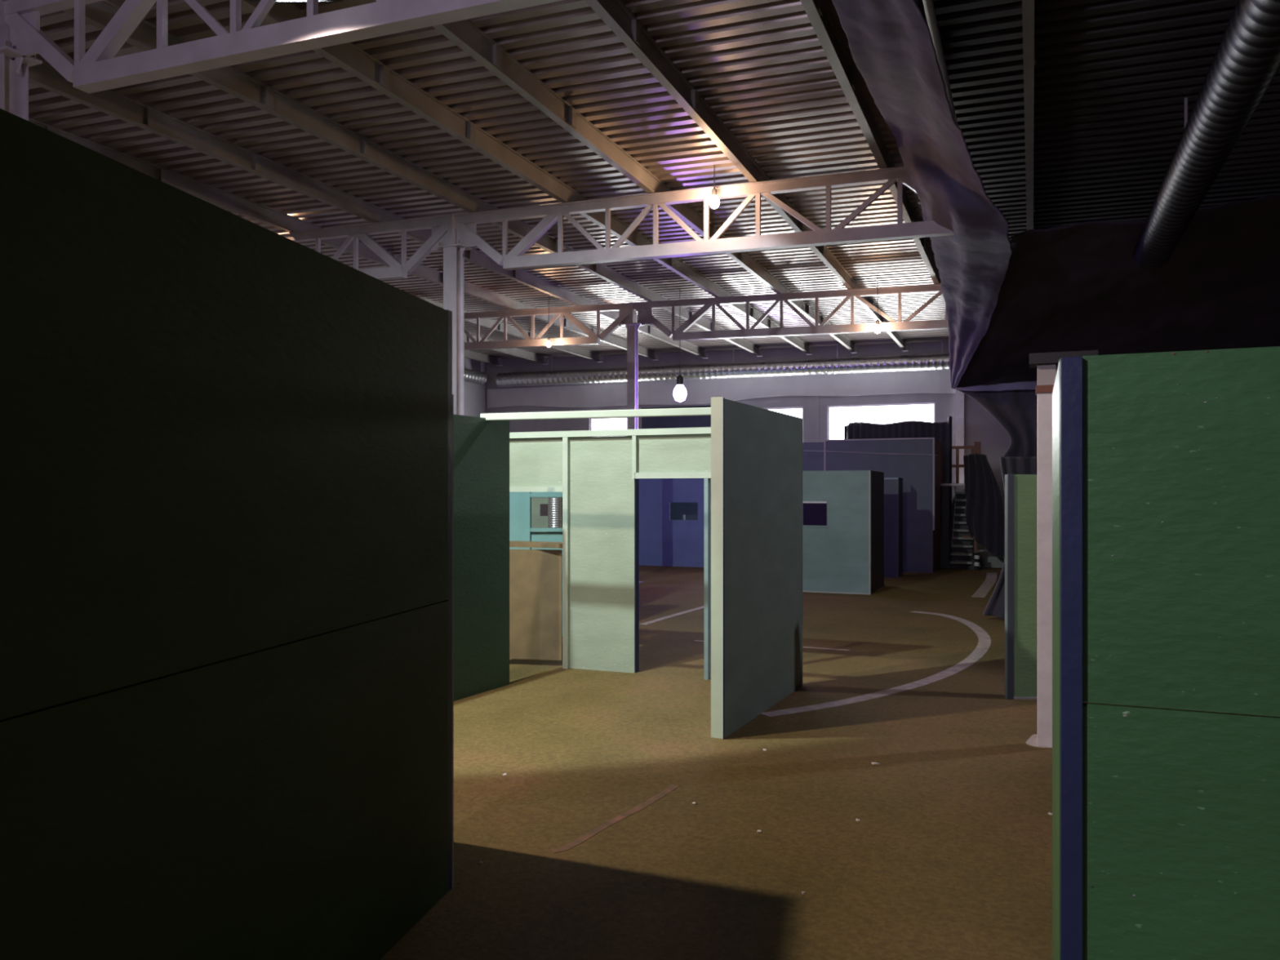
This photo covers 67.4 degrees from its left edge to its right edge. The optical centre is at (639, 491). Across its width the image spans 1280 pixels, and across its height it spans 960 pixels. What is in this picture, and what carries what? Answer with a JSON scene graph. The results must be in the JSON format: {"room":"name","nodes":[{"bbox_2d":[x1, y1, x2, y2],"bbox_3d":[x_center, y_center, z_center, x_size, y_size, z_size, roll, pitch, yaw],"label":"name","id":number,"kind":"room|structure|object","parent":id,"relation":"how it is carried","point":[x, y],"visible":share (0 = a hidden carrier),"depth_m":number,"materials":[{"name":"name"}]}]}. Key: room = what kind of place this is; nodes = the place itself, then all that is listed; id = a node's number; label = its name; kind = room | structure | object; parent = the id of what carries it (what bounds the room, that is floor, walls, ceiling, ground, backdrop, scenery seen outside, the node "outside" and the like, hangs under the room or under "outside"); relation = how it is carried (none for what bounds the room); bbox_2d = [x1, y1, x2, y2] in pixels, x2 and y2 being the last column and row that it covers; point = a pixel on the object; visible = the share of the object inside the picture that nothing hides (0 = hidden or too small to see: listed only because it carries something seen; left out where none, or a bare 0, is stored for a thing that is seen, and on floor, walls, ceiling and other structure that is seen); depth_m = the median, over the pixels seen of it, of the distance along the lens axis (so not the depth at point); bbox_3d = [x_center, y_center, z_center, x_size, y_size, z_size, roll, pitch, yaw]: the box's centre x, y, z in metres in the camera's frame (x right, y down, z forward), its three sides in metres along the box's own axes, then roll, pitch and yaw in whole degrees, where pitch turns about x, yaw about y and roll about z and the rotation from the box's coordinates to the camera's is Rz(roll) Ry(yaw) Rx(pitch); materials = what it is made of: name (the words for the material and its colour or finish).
{"room":"sports facility","nodes":[
{"label":"sports facility","id":0,"kind":"room"},
{"bbox_2d":[0,108,453,959],"bbox_3d":[-1.209,0.463,2.485,0.091,2.475,3.401,0,0,12],"label":"wall","id":1,"kind":"structure","parent":0,"point":[227,441],"depth_m":2.54,"materials":[{"name":"green paint"}]},
{"bbox_2d":[464,357,486,417],"bbox_3d":[-10.766,-1.175,13.310,0.200,5.750,32.500,0,0,22],"label":"wall","id":2,"kind":"structure","parent":0,"point":[475,395],"depth_m":27.76,"materials":[{"name":"grey paint"}]},
{"bbox_2d":[28,0,949,359],"bbox_3d":[-4.437,-3.808,10.822,13.800,0.322,32.681,0,0,22],"label":"ceiling","id":3,"kind":"structure","parent":0,"point":[762,67],"depth_m":10.08,"materials":[{"name":"grey metal"}]},
{"bbox_2d":[28,117,657,360],"bbox_3d":[-5.671,-3.683,11.120,0.130,0.219,32.300,0,0,22],"label":"ceiling beam","id":4,"kind":"structure","parent":3,"relation":"attached to","point":[219,197],"depth_m":12.88,"materials":[{"name":"metal"}]},
{"bbox_2d":[28,57,707,358],"bbox_3d":[-4.356,-3.657,10.583,0.130,0.219,32.300,0,0,22],"label":"ceiling beam","id":5,"kind":"structure","parent":3,"relation":"attached to","point":[43,75],"depth_m":10.75,"materials":[{"name":"metal"}]},
{"bbox_2d":[464,368,487,385],"bbox_3d":[-6.665,-3.459,21.895,0.372,0.849,11.497,0,0,22],"label":"ventilation duct","id":6,"kind":"object","parent":3,"relation":"hanging from","point":[473,376],"visible":0.06,"depth_m":26.64,"materials":[{"name":"silver metal"}]},
{"bbox_2d":[464,350,502,366],"bbox_3d":[-10.161,-3.770,12.954,0.130,0.219,32.300,0,0,22],"label":"ceiling beam","id":7,"kind":"structure","parent":3,"relation":"attached to","point":[468,353],"depth_m":26.97,"materials":[{"name":"metal"}]},
{"bbox_2d":[405,291,603,362],"bbox_3d":[-7.198,-3.713,11.744,0.130,0.219,32.300,0,0,22],"label":"ceiling beam","id":8,"kind":"structure","parent":3,"relation":"attached to","point":[488,323],"depth_m":22.37,"materials":[{"name":"metal"}]},
{"bbox_2d":[241,0,812,355],"bbox_3d":[-1.783,-3.607,9.532,0.130,0.219,32.300,0,0,22],"label":"ceiling beam","id":9,"kind":"structure","parent":3,"relation":"attached to","point":[349,57],"depth_m":9.63,"materials":[{"name":"metal"}]},
{"bbox_2d":[546,295,551,347],"bbox_3d":[-1.748,-3.272,18.400,0.100,1.001,0.100,0,0,22],"label":"bulb","id":10,"kind":"object","parent":3,"relation":"hanging from","point":[548,343],"visible":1,"depth_m":18.40,"materials":[{"name":"beige glass"}]},
{"bbox_2d":[432,19,857,353],"bbox_3d":[-0.737,-3.587,9.105,0.130,0.219,32.300,0,0,22],"label":"ceiling beam","id":11,"kind":"structure","parent":3,"relation":"attached to","point":[464,34],"depth_m":9.42,"materials":[{"name":"metal"}]},
{"bbox_2d":[672,374,687,402],"bbox_3d":[0.733,-2.688,17.600,0.260,2.076,0.260,0,0,22],"label":"hanging bulb","id":12,"kind":"object","parent":3,"relation":"hanging from","point":[679,393],"visible":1,"depth_m":17.53,"materials":[{"name":"white glass"}]},
{"bbox_2d":[676,374,683,384],"bbox_3d":[0.733,-2.053,17.600,0.130,0.182,0.130,0,0,22],"label":"socket","id":13,"kind":"object","parent":12,"relation":"attached to","point":[679,379],"depth_m":17.55,"materials":[{"name":"black metal"}]},
{"bbox_2d":[709,164,719,208],"bbox_3d":[0.837,-3.433,10.800,0.120,0.489,0.120,0,0,22],"label":"bulb","id":14,"kind":"object","parent":3,"relation":"hanging from","point":[714,202],"visible":1,"depth_m":10.77,"materials":[{"name":"beige glass"}]},
{"bbox_2d":[711,187,716,195],"bbox_3d":[0.837,-3.375,10.800,0.060,0.084,0.060,0,0,22],"label":"socket","id":15,"kind":"object","parent":14,"relation":"attached to","point":[713,191],"depth_m":10.78,"materials":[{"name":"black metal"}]},
{"bbox_2d":[495,339,950,386],"bbox_3d":[3.169,-3.372,24.685,15.600,0.953,0.412,0,0,22],"label":"ventilation duct","id":16,"kind":"object","parent":3,"relation":"hanging from","point":[928,362],"visible":0.8,"depth_m":24.75,"materials":[{"name":"silver metal"}]},
{"bbox_2d":[584,0,907,351],"bbox_3d":[0.411,-3.565,8.636,0.130,0.219,32.300,0,0,22],"label":"ceiling beam","id":17,"kind":"structure","parent":3,"relation":"attached to","point":[615,15],"depth_m":8.86,"materials":[{"name":"metal"}]},
{"bbox_2d":[874,320,880,333],"bbox_3d":[3.997,-3.165,16.150,0.120,0.994,0.120,0,0,22],"label":"bulb","id":18,"kind":"object","parent":3,"relation":"hanging from","point":[877,328],"visible":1,"depth_m":16.12,"materials":[{"name":"beige glass"}]},
{"bbox_2d":[638,478,703,567],"bbox_3d":[0.201,0.425,21.109,3.720,2.550,2.045,0,0,22],"label":"wall","id":19,"kind":"structure","parent":0,"point":[663,541],"depth_m":21.99,"materials":[{"name":"blue paint"}]},
{"bbox_2d":[486,342,1010,561],"bbox_3d":[6.340,-1.175,23.983,23.800,5.750,0.200,0,0,22],"label":"wall","id":20,"kind":"structure","parent":0,"point":[980,425],"depth_m":24.70,"materials":[{"name":"grey paint"}]},
{"bbox_2d":[528,386,534,431],"bbox_3d":[-3.145,-0.800,27.736,0.200,5.000,0.025,0,0,22],"label":"trim","id":21,"kind":"structure","parent":20,"relation":"attached to","point":[531,408],"depth_m":27.72,"materials":[{"name":"grey paint"}]},
{"bbox_2d":[590,417,626,436],"bbox_3d":[-0.701,-1.610,26.843,1.500,0.980,0.070,0,0,22],"label":"window","id":22,"kind":"structure","parent":20,"relation":"in","point":[620,423],"depth_m":26.93,"materials":[{"name":"white glass"}]},
{"bbox_2d":[487,369,955,408],"bbox_3d":[3.091,-2.680,25.153,16.400,0.679,0.032,0,0,22],"label":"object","id":23,"kind":"structure","parent":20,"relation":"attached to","point":[698,391],"depth_m":25.41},
{"bbox_2d":[764,406,803,442],"bbox_3d":[2.998,-1.660,25.333,2.690,1.080,0.070,0,0,22],"label":"window","id":24,"kind":"structure","parent":20,"relation":"in","point":[794,411],"depth_m":24.95,"materials":[{"name":"white glass"}]},
{"bbox_2d":[811,395,819,442],"bbox_3d":[4.493,-0.800,24.617,0.200,5.000,0.025,0,0,22],"label":"trim","id":25,"kind":"structure","parent":20,"relation":"attached to","point":[815,399],"depth_m":24.60,"materials":[{"name":"grey paint"}]},
{"bbox_2d":[827,402,935,439],"bbox_3d":[6.039,-1.660,24.090,2.640,1.080,0.070,0,0,22],"label":"window","id":26,"kind":"structure","parent":20,"relation":"in","point":[838,416],"depth_m":24.14,"materials":[{"name":"white glass"}]},
{"bbox_2d":[955,383,964,553],"bbox_3d":[7.743,-0.800,23.238,0.200,5.000,0.120,0,0,22],"label":"trim","id":27,"kind":"structure","parent":20,"relation":"attached to","point":[959,396],"depth_m":23.17,"materials":[{"name":"white paint"}]},
{"bbox_2d":[380,564,1279,959],"bbox_3d":[0.195,1.748,8.940,23.800,0.103,32.700,0,0,22],"label":"floor","id":28,"kind":"structure","parent":0,"point":[593,843],"depth_m":5.29,"materials":[{"name":"brown concrete"}]},
{"bbox_2d":[0,0,42,120],"bbox_3d":[-4.582,-0.921,6.949,0.380,5.242,0.340,0,0,22],"label":"steel column","id":29,"kind":"structure","parent":28,"relation":"on","point":[14,74],"depth_m":6.92,"materials":[{"name":"grey metal"}]},
{"bbox_2d":[0,0,563,93],"bbox_3d":[-1.660,-3.115,5.747,6.322,0.854,0.135,0,0,22],"label":"roof truss","id":30,"kind":"object","parent":29,"relation":"attached to","point":[95,70],"visible":1,"depth_m":6.18,"materials":[{"name":"white metal"}]},
{"bbox_2d":[249,0,342,1],"bbox_3d":[-2.368,-3.443,6.346,0.640,0.136,0.525,0,0,0],"label":"floodlight","id":31,"kind":"object","parent":30,"relation":"attached to","point":[250,0],"visible":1,"depth_m":6.60,"materials":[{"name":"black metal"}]},
{"bbox_2d":[800,0,945,306],"bbox_3d":[1.726,-3.539,8.099,0.130,0.219,32.300,0,0,22],"label":"ceiling beam","id":32,"kind":"structure","parent":30,"relation":"on","point":[819,15],"depth_m":8.58,"materials":[{"name":"metal"}]},
{"bbox_3d":[-7.853,-3.242,8.277,7.062,0.853,0.135,0,0,22],"label":"roof truss","id":33,"kind":"object","parent":29,"relation":"attached to","visible":0},
{"bbox_2d":[464,333,548,364],"bbox_3d":[-8.772,-3.743,12.387,0.130,0.219,32.300,0,0,22],"label":"ceiling beam","id":34,"kind":"structure","parent":33,"relation":"on","point":[516,352],"depth_m":25.95,"materials":[{"name":"metal"}]},
{"bbox_2d":[435,213,471,415],"bbox_3d":[-2.389,-0.921,12.318,0.380,5.242,0.340,0,0,22],"label":"steel column","id":35,"kind":"structure","parent":28,"relation":"on","point":[453,255],"depth_m":12.27,"materials":[{"name":"grey metal"}]},
{"bbox_2d":[277,215,447,280],"bbox_3d":[-5.660,-3.242,13.646,7.062,0.853,0.135,0,0,22],"label":"roof truss","id":36,"kind":"object","parent":35,"relation":"attached to","point":[438,224],"visible":0.26,"depth_m":12.66,"materials":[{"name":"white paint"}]},
{"bbox_2d":[453,166,954,270],"bbox_3d":[0.533,-3.115,11.116,6.322,0.854,0.135,0,0,22],"label":"roof truss","id":37,"kind":"object","parent":35,"relation":"attached to","point":[465,224],"visible":0.92,"depth_m":11.04,"materials":[{"name":"white metal"}]},
{"bbox_2d":[62,0,762,356],"bbox_3d":[-2.986,-3.631,10.024,0.130,0.219,32.300,0,0,22],"label":"ceiling beam","id":38,"kind":"structure","parent":37,"relation":"on","point":[99,15],"depth_m":9.99,"materials":[{"name":"metal"}]},
{"bbox_2d":[453,414,509,701],"bbox_3d":[-1.553,0.535,7.779,0.061,2.330,1.618,0,0,28],"label":"partition panel","id":39,"kind":"object","parent":28,"relation":"on","point":[481,446],"visible":0.34,"depth_m":8.12,"materials":[{"name":"green paint"}]},
{"bbox_2d":[480,407,711,420],"bbox_3d":[-0.348,-0.633,7.812,2.173,0.074,0.060,0,0,22],"label":"header beam","id":40,"kind":"structure","parent":39,"relation":"attached to","point":[695,411],"depth_m":7.78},
{"bbox_2d":[509,492,562,549],"bbox_3d":[-1.342,0.709,11.283,1.648,1.982,0.066,0,0,0],"label":"wall","id":41,"kind":"structure","parent":28,"relation":"on","point":[520,503],"depth_m":11.30,"materials":[{"name":"teal paint"}]},
{"bbox_2d":[531,497,562,532],"bbox_3d":[-1.045,0.767,13.208,1.430,1.865,0.016,0,0,0],"label":"partition panel","id":42,"kind":"object","parent":28,"relation":"on","point":[538,521],"visible":0.11,"depth_m":13.20,"materials":[{"name":"green paint"}]},
{"bbox_2d":[547,497,561,532],"bbox_3d":[-1.118,0.745,12.600,0.180,1.911,0.180,0,0,27],"label":"ventilation duct","id":43,"kind":"object","parent":28,"relation":"on","point":[554,504],"visible":0.21,"depth_m":12.52,"materials":[{"name":"white metal"}]},
{"bbox_2d":[509,426,711,679],"bbox_3d":[-0.312,0.557,9.140,2.259,2.286,0.144,0,0,22],"label":"wall","id":44,"kind":"structure","parent":28,"relation":"on","point":[595,473],"depth_m":9.12,"materials":[{"name":"green paint"}]},
{"bbox_2d":[509,549,562,660],"bbox_3d":[-1.074,1.102,9.417,0.636,1.076,0.020,0,0,10],"label":"board","id":45,"kind":"object","parent":44,"relation":"attached to","point":[535,575],"visible":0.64,"depth_m":9.40,"materials":[{"name":"brown wood"}]},
{"bbox_2d":[509,541,562,548],"bbox_3d":[-1.049,0.522,9.553,0.782,0.045,0.301,0,0,22],"label":"board","id":46,"kind":"object","parent":44,"relation":"attached to","point":[512,544],"visible":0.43,"depth_m":9.40,"materials":[{"name":"brown wood"}]},
{"bbox_2d":[620,302,644,583],"bbox_3d":[-0.138,-0.921,17.988,0.380,5.243,0.340,0,0,22],"label":"steel column","id":47,"kind":"structure","parent":28,"relation":"on","point":[633,326],"depth_m":17.93,"materials":[{"name":"grey metal"}]},
{"bbox_2d":[464,302,635,350],"bbox_3d":[-3.353,-3.242,19.293,7.062,0.853,0.135,0,0,22],"label":"roof truss","id":48,"kind":"object","parent":47,"relation":"attached to","point":[593,338],"visible":0.58,"depth_m":18.63,"materials":[{"name":"white metal"}]},
{"bbox_2d":[634,283,948,341],"bbox_3d":[2.840,-3.115,16.763,6.322,0.854,0.135,0,0,22],"label":"roof truss","id":49,"kind":"object","parent":47,"relation":"attached to","point":[644,309],"visible":0.88,"depth_m":16.82,"materials":[{"name":"white metal"}]},
{"bbox_2d":[640,405,711,519],"bbox_3d":[0.906,-0.189,23.389,1.864,3.778,0.090,0,0,22],"label":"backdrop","id":50,"kind":"structure","parent":28,"relation":"on","point":[690,509],"depth_m":23.36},
{"bbox_2d":[711,396,802,739],"bbox_3d":[0.957,0.522,7.531,0.102,2.355,2.028,0,0,25],"label":"wall","id":51,"kind":"structure","parent":28,"relation":"on","point":[757,452],"depth_m":7.20,"materials":[{"name":"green paint"}]},
{"bbox_2d":[802,442,823,471],"bbox_3d":[3.810,0.288,21.793,0.938,2.824,0.030,0,0,22],"label":"partition panel","id":52,"kind":"object","parent":28,"relation":"on","point":[811,460],"visible":0.07,"depth_m":21.74,"materials":[{"name":"paint"}]},
{"bbox_2d":[802,470,884,595],"bbox_3d":[3.311,0.671,17.027,1.803,2.058,1.770,0,0,22],"label":"partition wall","id":53,"kind":"structure","parent":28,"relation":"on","point":[843,510],"depth_m":16.14,"materials":[{"name":"teal paint"}]},
{"bbox_2d":[823,437,942,573],"bbox_3d":[5.561,0.277,21.701,2.324,2.845,2.416,0,0,22],"label":"partition wall","id":54,"kind":"structure","parent":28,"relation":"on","point":[922,475],"depth_m":20.38,"materials":[{"name":"paint"}]},
{"bbox_2d":[804,450,937,455],"bbox_3d":[4.930,-0.842,20.655,2.819,0.156,0.045,0,0,22],"label":"rope","id":55,"kind":"object","parent":54,"relation":"attached to","point":[805,451],"visible":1,"depth_m":20.63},
{"bbox_2d":[884,477,902,577],"bbox_3d":[4.979,0.707,19.500,0.611,1.987,0.730,0,0,22],"label":"booth","id":56,"kind":"object","parent":28,"relation":"on","point":[893,486],"visible":0.57,"depth_m":19.14,"materials":[{"name":"paint"}]},
{"bbox_2d":[844,416,951,564],"bbox_3d":[6.148,-0.034,22.969,2.519,3.467,0.118,0,0,23],"label":"curtain","id":57,"kind":"object","parent":28,"relation":"on","point":[941,432],"visible":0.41,"depth_m":22.81,"materials":[{"name":"grey fabric"}]},
{"bbox_2d":[940,441,981,569],"bbox_3d":[7.388,0.260,22.057,0.787,2.880,2.275,0,0,22],"label":"staircase","id":58,"kind":"structure","parent":28,"relation":"on","point":[959,526],"depth_m":21.45,"materials":[{"name":"black metal"}]},
{"bbox_2d":[963,453,1004,559],"bbox_3d":[7.456,0.299,20.892,0.754,2.307,0.915,0,0,-4],"label":"drape","id":59,"kind":"object","parent":58,"relation":"hanging from","point":[984,511],"visible":0.94,"depth_m":20.78,"materials":[{"name":"grey fabric"}]},
{"bbox_2d":[973,552,979,570],"bbox_3d":[7.293,1.510,20.786,0.116,0.380,0.116,0,0,22],"label":"bollard","id":60,"kind":"object","parent":28,"relation":"on","point":[976,557],"visible":1,"depth_m":20.74,"materials":[{"name":"black metal"}]},
{"bbox_2d":[979,556,1004,568],"bbox_3d":[8.047,1.580,21.585,0.892,0.240,0.050,0,0,22],"label":"board","id":61,"kind":"object","parent":28,"relation":"on","point":[984,562],"visible":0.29,"depth_m":21.61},
{"bbox_2d":[982,456,1036,618],"bbox_3d":[4.977,0.607,12.851,0.711,2.183,0.665,0,0,22],"label":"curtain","id":62,"kind":"object","parent":28,"relation":"on","point":[995,606],"visible":0.21,"depth_m":12.85,"materials":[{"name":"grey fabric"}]},
{"bbox_2d":[1004,473,1036,699],"bbox_3d":[3.249,0.775,7.904,0.460,1.850,0.081,0,0,2],"label":"partition panel","id":63,"kind":"object","parent":28,"relation":"on","point":[1020,490],"visible":0.61,"depth_m":7.89,"materials":[{"name":"green paint"}]},
{"bbox_2d":[1025,364,1056,747],"bbox_3d":[2.708,0.425,6.474,0.200,2.550,0.200,0,0,22],"label":"column","id":64,"kind":"structure","parent":28,"relation":"on","point":[1046,373],"depth_m":6.38,"materials":[{"name":"metal"}]},
{"bbox_2d":[1029,350,1097,368],"bbox_3d":[2.824,-0.885,6.413,0.415,0.069,0.250,0,0,22],"label":"beam","id":65,"kind":"structure","parent":64,"relation":"on","point":[1035,359],"depth_m":6.33,"materials":[{"name":"black metal"}]},
{"bbox_2d":[915,0,1279,239],"bbox_3d":[6.582,-3.594,6.321,9.995,0.254,32.681,0,0,22],"label":"ceiling","id":66,"kind":"structure","parent":0,"point":[1113,78],"depth_m":8.93,"materials":[{"name":"grey metal"}]},
{"bbox_2d":[831,0,1012,389],"bbox_3d":[3.551,-2.612,10.660,1.142,1.792,11.550,0,0,22],"label":"drape","id":67,"kind":"object","parent":66,"relation":"hanging from","point":[891,43],"visible":0.99,"depth_m":9.16,"materials":[{"name":"fabric"}]},
{"bbox_2d":[956,381,1036,391],"bbox_3d":[5.680,-1.647,15.280,0.065,0.152,1.514,0,0,-37],"label":"drape hem","id":68,"kind":"object","parent":67,"relation":"attached to","point":[1026,384],"visible":0.91,"depth_m":15.14,"materials":[{"name":"fabric"}]},
{"bbox_2d":[918,0,958,125],"bbox_3d":[0.183,-3.305,2.194,0.090,0.138,16.200,0,0,22],"label":"roof beam","id":69,"kind":"structure","parent":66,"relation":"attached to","point":[926,6],"depth_m":6.91,"materials":[{"name":"metal"}]},
{"bbox_2d":[1022,0,1035,230],"bbox_3d":[3.059,-3.513,7.554,0.130,0.219,32.300,0,0,22],"label":"ceiling beam","id":70,"kind":"structure","parent":66,"relation":"attached to","point":[1028,6],"depth_m":8.29,"materials":[{"name":"metal"}]},
{"bbox_2d":[955,195,1279,388],"bbox_3d":[9.173,-2.772,13.274,9.968,2.080,5.707,0,0,2],"label":"canopy","id":71,"kind":"object","parent":66,"relation":"hanging from","point":[1078,286],"visible":0.82,"depth_m":13.04,"materials":[{"name":"fabric"}]},
{"bbox_2d":[955,388,1036,457],"bbox_3d":[5.723,-0.955,15.372,0.207,1.539,1.566,0,0,-40],"label":"curtain","id":72,"kind":"object","parent":71,"relation":"hanging from","point":[1015,411],"visible":0.79,"depth_m":15.13,"materials":[{"name":"grey fabric"}]},
{"bbox_2d":[1133,0,1279,270],"bbox_3d":[2.283,-3.102,2.151,0.392,0.996,19.711,0,0,22],"label":"ventilation duct","id":73,"kind":"object","parent":66,"relation":"hanging from","point":[1246,61],"visible":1,"depth_m":6.92,"materials":[{"name":"grey metal"}]},
{"bbox_2d":[1052,346,1279,959],"bbox_3d":[1.873,0.701,2.186,1.702,1.998,0.880,0,0,22],"label":"wall","id":74,"kind":"structure","parent":0,"point":[1166,465],"depth_m":2.04,"materials":[{"name":"green paint"}]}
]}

